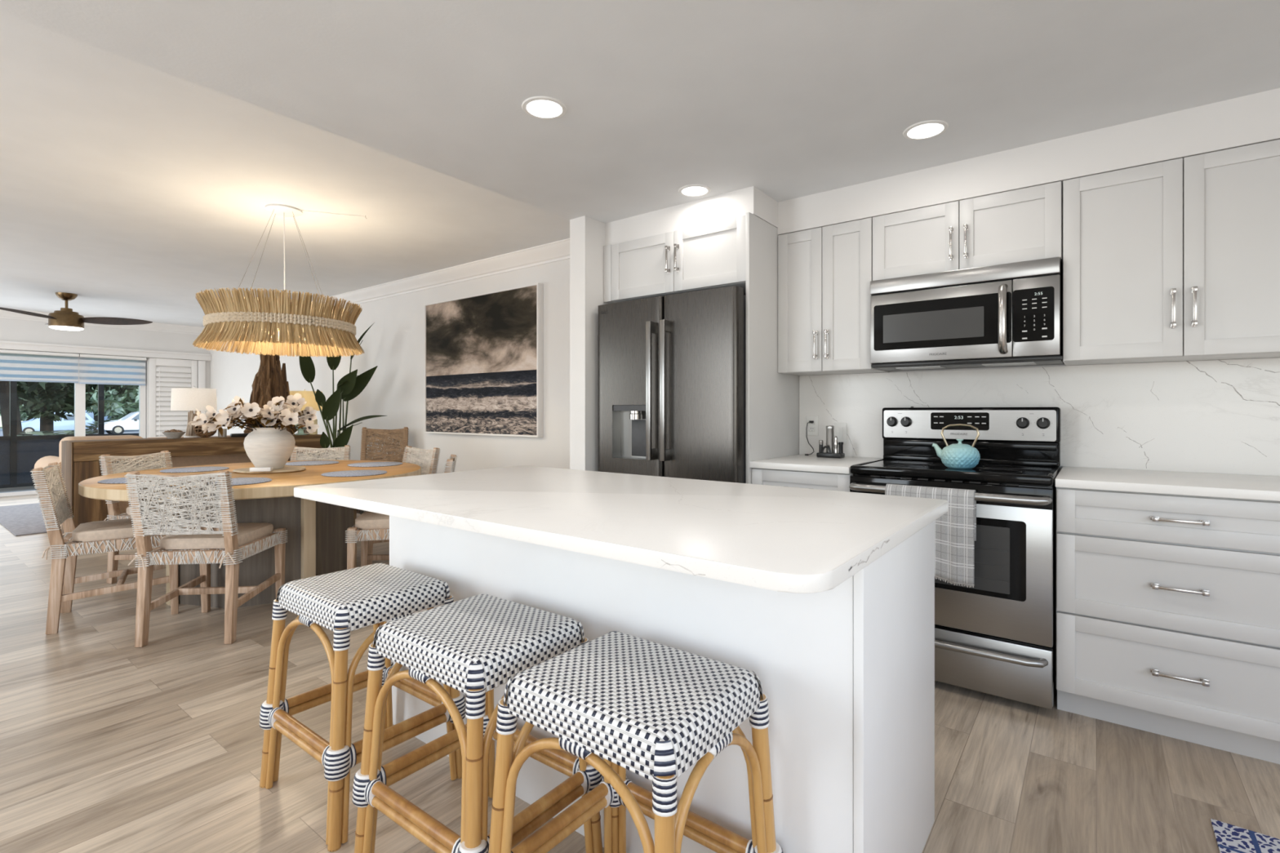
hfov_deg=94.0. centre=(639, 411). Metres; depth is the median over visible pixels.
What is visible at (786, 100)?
ceiling
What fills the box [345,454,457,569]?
dining chair
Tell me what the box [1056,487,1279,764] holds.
base cabinet
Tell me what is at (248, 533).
cushion
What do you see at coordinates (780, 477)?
base cabinet
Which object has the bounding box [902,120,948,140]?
recessed light
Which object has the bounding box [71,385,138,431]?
leafy tree
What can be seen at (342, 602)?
rattan stool
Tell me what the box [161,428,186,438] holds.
bowl
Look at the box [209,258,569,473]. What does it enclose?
wall
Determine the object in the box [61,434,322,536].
console table
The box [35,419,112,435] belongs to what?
clump
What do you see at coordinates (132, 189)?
ceiling
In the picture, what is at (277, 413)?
flower bouquet
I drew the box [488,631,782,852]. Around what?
rattan stool
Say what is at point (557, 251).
trim
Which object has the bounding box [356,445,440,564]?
dining chair
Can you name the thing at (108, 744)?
floor
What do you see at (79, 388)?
window
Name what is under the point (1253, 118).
soffit
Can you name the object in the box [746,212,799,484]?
panel
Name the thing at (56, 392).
leaning tree
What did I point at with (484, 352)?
framed picture
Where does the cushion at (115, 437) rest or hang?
on the sofa
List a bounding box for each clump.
[17,430,88,435]
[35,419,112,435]
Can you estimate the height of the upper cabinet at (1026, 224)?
0.326 m
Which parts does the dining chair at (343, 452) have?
leg, leg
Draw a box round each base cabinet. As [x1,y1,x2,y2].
[751,467,853,492]
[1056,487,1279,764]
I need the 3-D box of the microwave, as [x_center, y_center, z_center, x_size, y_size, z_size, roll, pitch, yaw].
[1.534,-0.430,2.833,0.778,0.433,0.402,0,0,37]
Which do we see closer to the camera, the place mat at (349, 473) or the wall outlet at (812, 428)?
the wall outlet at (812, 428)
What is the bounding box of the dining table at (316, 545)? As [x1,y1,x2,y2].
[78,460,421,608]
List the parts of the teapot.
spout, lid, handle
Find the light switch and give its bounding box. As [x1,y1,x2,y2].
[834,422,846,443]
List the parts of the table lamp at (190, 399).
lamp shade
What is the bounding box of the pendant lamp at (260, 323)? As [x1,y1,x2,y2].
[192,204,364,357]
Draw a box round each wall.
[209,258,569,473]
[569,215,608,471]
[815,357,1272,475]
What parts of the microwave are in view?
door, handle, control panel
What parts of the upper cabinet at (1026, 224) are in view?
door, handle, handle, door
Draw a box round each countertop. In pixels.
[293,466,948,593]
[749,454,882,474]
[1054,466,1279,501]
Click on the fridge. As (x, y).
(672, 368)
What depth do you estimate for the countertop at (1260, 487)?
2.17 m
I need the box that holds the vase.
[243,426,295,469]
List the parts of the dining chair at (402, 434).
leg, rail, rail, leg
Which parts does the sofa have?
arm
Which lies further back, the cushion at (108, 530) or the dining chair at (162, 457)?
the dining chair at (162, 457)
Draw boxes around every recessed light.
[521,96,566,119]
[678,184,711,196]
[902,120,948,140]
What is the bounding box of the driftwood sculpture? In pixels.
[243,351,297,434]
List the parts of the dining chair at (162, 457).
leg, seat frame, rail, leg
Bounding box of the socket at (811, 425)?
[808,419,814,431]
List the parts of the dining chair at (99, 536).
leg, leg, seat frame, leg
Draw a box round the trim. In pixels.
[315,238,569,306]
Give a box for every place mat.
[97,475,173,484]
[159,466,229,472]
[196,477,271,485]
[284,460,338,466]
[320,470,386,476]
[347,462,402,466]
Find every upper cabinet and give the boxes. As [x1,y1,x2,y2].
[603,215,746,303]
[777,217,888,375]
[872,181,1062,280]
[1062,139,1279,365]
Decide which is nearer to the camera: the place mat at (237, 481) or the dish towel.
the dish towel
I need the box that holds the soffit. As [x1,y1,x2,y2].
[604,88,1279,245]
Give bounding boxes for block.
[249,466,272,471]
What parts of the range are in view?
knob, knob, handle, cooktop frame, display glass, control panel, handle, warming drawer, oven door, knob, knob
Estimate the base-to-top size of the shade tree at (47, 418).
5.764 m
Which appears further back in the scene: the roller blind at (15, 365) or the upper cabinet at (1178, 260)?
the roller blind at (15, 365)
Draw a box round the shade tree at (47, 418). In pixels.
[17,383,138,432]
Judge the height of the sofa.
0.915 m
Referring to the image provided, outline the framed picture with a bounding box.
[424,283,543,437]
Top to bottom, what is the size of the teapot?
0.195 m
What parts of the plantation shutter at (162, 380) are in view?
tilt rod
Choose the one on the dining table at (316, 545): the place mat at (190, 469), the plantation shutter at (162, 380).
the place mat at (190, 469)
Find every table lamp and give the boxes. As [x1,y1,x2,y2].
[170,386,217,437]
[289,389,322,434]
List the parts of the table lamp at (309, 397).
lamp shade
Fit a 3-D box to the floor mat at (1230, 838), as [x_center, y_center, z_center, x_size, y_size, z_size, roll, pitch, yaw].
[1.624,1.164,1.252,0.541,0.007,0.723,0,0,37]
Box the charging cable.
[804,420,813,455]
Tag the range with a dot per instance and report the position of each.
(997, 636)
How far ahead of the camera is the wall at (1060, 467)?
2.96 m
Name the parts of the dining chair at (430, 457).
leg, leg, leg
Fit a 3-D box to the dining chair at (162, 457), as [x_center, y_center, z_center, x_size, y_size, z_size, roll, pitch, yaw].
[-3.334,0.731,4.222,0.609,0.876,0.497,0,0,11]
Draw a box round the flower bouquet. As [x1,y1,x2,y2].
[187,393,319,436]
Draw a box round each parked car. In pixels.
[21,412,95,435]
[64,410,110,431]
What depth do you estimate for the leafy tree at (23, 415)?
58.02 m
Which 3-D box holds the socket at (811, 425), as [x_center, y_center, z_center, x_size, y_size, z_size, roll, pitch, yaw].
[1.004,0.083,3.484,0.034,0.070,0.006,0,0,37]
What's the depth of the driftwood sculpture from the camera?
6.47 m
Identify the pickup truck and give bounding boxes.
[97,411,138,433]
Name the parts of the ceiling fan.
blade, blade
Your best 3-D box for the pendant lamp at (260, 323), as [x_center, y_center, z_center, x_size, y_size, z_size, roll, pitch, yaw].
[-2.471,-0.912,4.143,1.020,0.980,1.015,0,0,37]
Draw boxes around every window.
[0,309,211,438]
[0,349,146,497]
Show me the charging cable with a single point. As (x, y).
(810, 421)
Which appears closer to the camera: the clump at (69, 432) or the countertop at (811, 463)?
the countertop at (811, 463)
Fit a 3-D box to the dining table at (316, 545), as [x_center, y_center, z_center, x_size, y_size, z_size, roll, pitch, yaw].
[-2.503,0.788,4.053,1.910,0.760,1.910,0,0,37]
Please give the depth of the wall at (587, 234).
3.57 m
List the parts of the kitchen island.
panel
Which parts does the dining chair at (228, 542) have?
leg, rail, rail, leg, seat frame, leg, leg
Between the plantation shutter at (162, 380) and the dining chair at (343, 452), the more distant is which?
the plantation shutter at (162, 380)
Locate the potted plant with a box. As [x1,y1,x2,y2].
[298,322,386,459]
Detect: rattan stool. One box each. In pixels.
[259,563,465,852]
[351,594,603,852]
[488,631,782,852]
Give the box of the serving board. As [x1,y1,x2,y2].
[232,466,306,474]
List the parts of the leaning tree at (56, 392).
crown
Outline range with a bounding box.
[848,406,1061,709]
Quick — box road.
[0,428,138,435]
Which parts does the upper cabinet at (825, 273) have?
door, handle, handle, door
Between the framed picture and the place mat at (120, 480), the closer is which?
the place mat at (120, 480)
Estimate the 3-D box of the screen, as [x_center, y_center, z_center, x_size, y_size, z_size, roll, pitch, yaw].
[-10.283,-0.052,8.366,0.060,2.460,6.470,0,0,37]
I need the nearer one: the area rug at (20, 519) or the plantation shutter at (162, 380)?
the area rug at (20, 519)
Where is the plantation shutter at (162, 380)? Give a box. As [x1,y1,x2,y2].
[148,357,197,437]
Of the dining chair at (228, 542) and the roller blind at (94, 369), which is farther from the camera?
the roller blind at (94, 369)
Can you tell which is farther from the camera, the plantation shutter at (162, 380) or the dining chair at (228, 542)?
the plantation shutter at (162, 380)
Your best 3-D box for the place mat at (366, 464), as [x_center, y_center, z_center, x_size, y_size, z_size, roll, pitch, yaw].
[-2.021,0.404,4.563,0.390,0.007,0.390,0,0,37]
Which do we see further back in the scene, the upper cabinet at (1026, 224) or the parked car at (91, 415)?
the parked car at (91, 415)
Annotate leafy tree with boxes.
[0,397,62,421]
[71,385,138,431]
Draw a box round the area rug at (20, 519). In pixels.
[0,502,46,536]
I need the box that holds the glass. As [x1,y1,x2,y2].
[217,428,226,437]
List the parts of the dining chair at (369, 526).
leg, leg, seat frame, leg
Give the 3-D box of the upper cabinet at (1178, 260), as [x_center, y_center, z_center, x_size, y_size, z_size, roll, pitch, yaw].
[2.169,-0.594,2.398,0.758,0.763,0.353,0,0,37]
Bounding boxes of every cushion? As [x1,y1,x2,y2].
[58,435,142,459]
[71,518,172,542]
[159,522,273,549]
[355,511,389,529]
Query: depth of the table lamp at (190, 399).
5.95 m
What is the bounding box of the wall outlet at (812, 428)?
[806,415,818,435]
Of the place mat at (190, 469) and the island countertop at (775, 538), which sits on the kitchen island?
the island countertop at (775, 538)
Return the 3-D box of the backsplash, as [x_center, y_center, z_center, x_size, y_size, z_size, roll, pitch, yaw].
[2.061,0.019,2.694,2.799,0.469,0.015,0,0,37]
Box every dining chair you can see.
[30,462,178,635]
[98,450,172,583]
[124,470,287,647]
[289,444,351,461]
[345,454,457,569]
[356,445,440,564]
[360,426,408,462]
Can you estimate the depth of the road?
56.45 m
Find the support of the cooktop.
in the range
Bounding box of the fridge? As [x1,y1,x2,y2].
[598,285,746,483]
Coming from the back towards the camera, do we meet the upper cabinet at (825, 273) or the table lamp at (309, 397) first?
the table lamp at (309, 397)
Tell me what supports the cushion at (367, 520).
on the dining chair at (369, 526)
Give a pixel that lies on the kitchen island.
(846, 673)
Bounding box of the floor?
[0,485,1279,852]
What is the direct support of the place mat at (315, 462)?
on the dining table at (316, 545)
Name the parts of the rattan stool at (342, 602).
leg, leg, seat, leg, leg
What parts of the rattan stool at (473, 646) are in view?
leg, leg, seat, leg, leg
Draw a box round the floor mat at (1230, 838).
[1210,818,1279,852]
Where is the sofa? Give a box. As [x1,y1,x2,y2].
[34,435,251,528]
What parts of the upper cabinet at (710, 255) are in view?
door, handle, handle, door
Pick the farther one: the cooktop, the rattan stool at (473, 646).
the cooktop
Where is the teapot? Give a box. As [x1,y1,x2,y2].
[932,423,980,469]
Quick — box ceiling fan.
[0,292,152,330]
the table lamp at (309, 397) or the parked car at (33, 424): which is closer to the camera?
the table lamp at (309, 397)
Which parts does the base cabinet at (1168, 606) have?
drawer, drawer, drawer, handle, handle, handle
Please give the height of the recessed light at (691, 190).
0.006 m
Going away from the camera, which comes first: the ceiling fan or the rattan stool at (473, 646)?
the rattan stool at (473, 646)
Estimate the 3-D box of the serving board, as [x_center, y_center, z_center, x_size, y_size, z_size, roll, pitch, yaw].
[-2.520,0.399,4.085,0.445,0.017,0.411,0,0,37]
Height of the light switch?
0.116 m
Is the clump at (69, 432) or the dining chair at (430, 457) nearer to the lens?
the dining chair at (430, 457)
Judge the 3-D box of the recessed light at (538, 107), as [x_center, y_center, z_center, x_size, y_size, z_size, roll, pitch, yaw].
[-0.364,-1.154,2.273,0.170,0.006,0.170,0,0,37]
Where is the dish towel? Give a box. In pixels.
[884,484,976,587]
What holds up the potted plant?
on the floor
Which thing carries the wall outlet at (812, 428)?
attached to the backsplash
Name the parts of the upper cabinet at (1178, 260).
door, handle, handle, door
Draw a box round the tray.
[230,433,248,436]
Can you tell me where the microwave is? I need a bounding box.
[870,257,1063,371]
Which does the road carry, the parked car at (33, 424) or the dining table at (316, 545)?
the parked car at (33, 424)
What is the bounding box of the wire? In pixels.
[299,209,366,218]
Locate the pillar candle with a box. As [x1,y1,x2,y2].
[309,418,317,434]
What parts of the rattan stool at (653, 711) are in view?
leg, leg, seat, leg, leg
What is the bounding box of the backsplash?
[799,357,1279,475]
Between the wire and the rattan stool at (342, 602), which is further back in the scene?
the wire
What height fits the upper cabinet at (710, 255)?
0.343 m
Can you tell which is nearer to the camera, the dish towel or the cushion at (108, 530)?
the dish towel
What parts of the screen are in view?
kick panel, post, rail, kick panel, rail, post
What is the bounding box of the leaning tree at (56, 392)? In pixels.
[0,381,74,435]
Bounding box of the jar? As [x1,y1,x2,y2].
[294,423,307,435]
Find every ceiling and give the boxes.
[0,0,1279,223]
[0,12,569,327]
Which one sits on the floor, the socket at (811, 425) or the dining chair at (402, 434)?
the dining chair at (402, 434)
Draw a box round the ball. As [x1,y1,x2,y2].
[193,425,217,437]
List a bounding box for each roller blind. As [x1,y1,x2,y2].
[0,349,79,382]
[79,353,146,385]
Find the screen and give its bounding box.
[0,381,138,488]
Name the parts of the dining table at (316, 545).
pedestal post, pedestal post, pedestal post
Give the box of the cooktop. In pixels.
[862,459,1053,475]
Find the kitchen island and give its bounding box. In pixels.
[389,515,934,852]
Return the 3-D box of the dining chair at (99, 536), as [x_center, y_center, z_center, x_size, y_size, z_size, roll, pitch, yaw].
[-3.036,0.731,3.443,0.609,0.876,0.497,0,0,-37]
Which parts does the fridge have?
door, lever panel, handle, handle, door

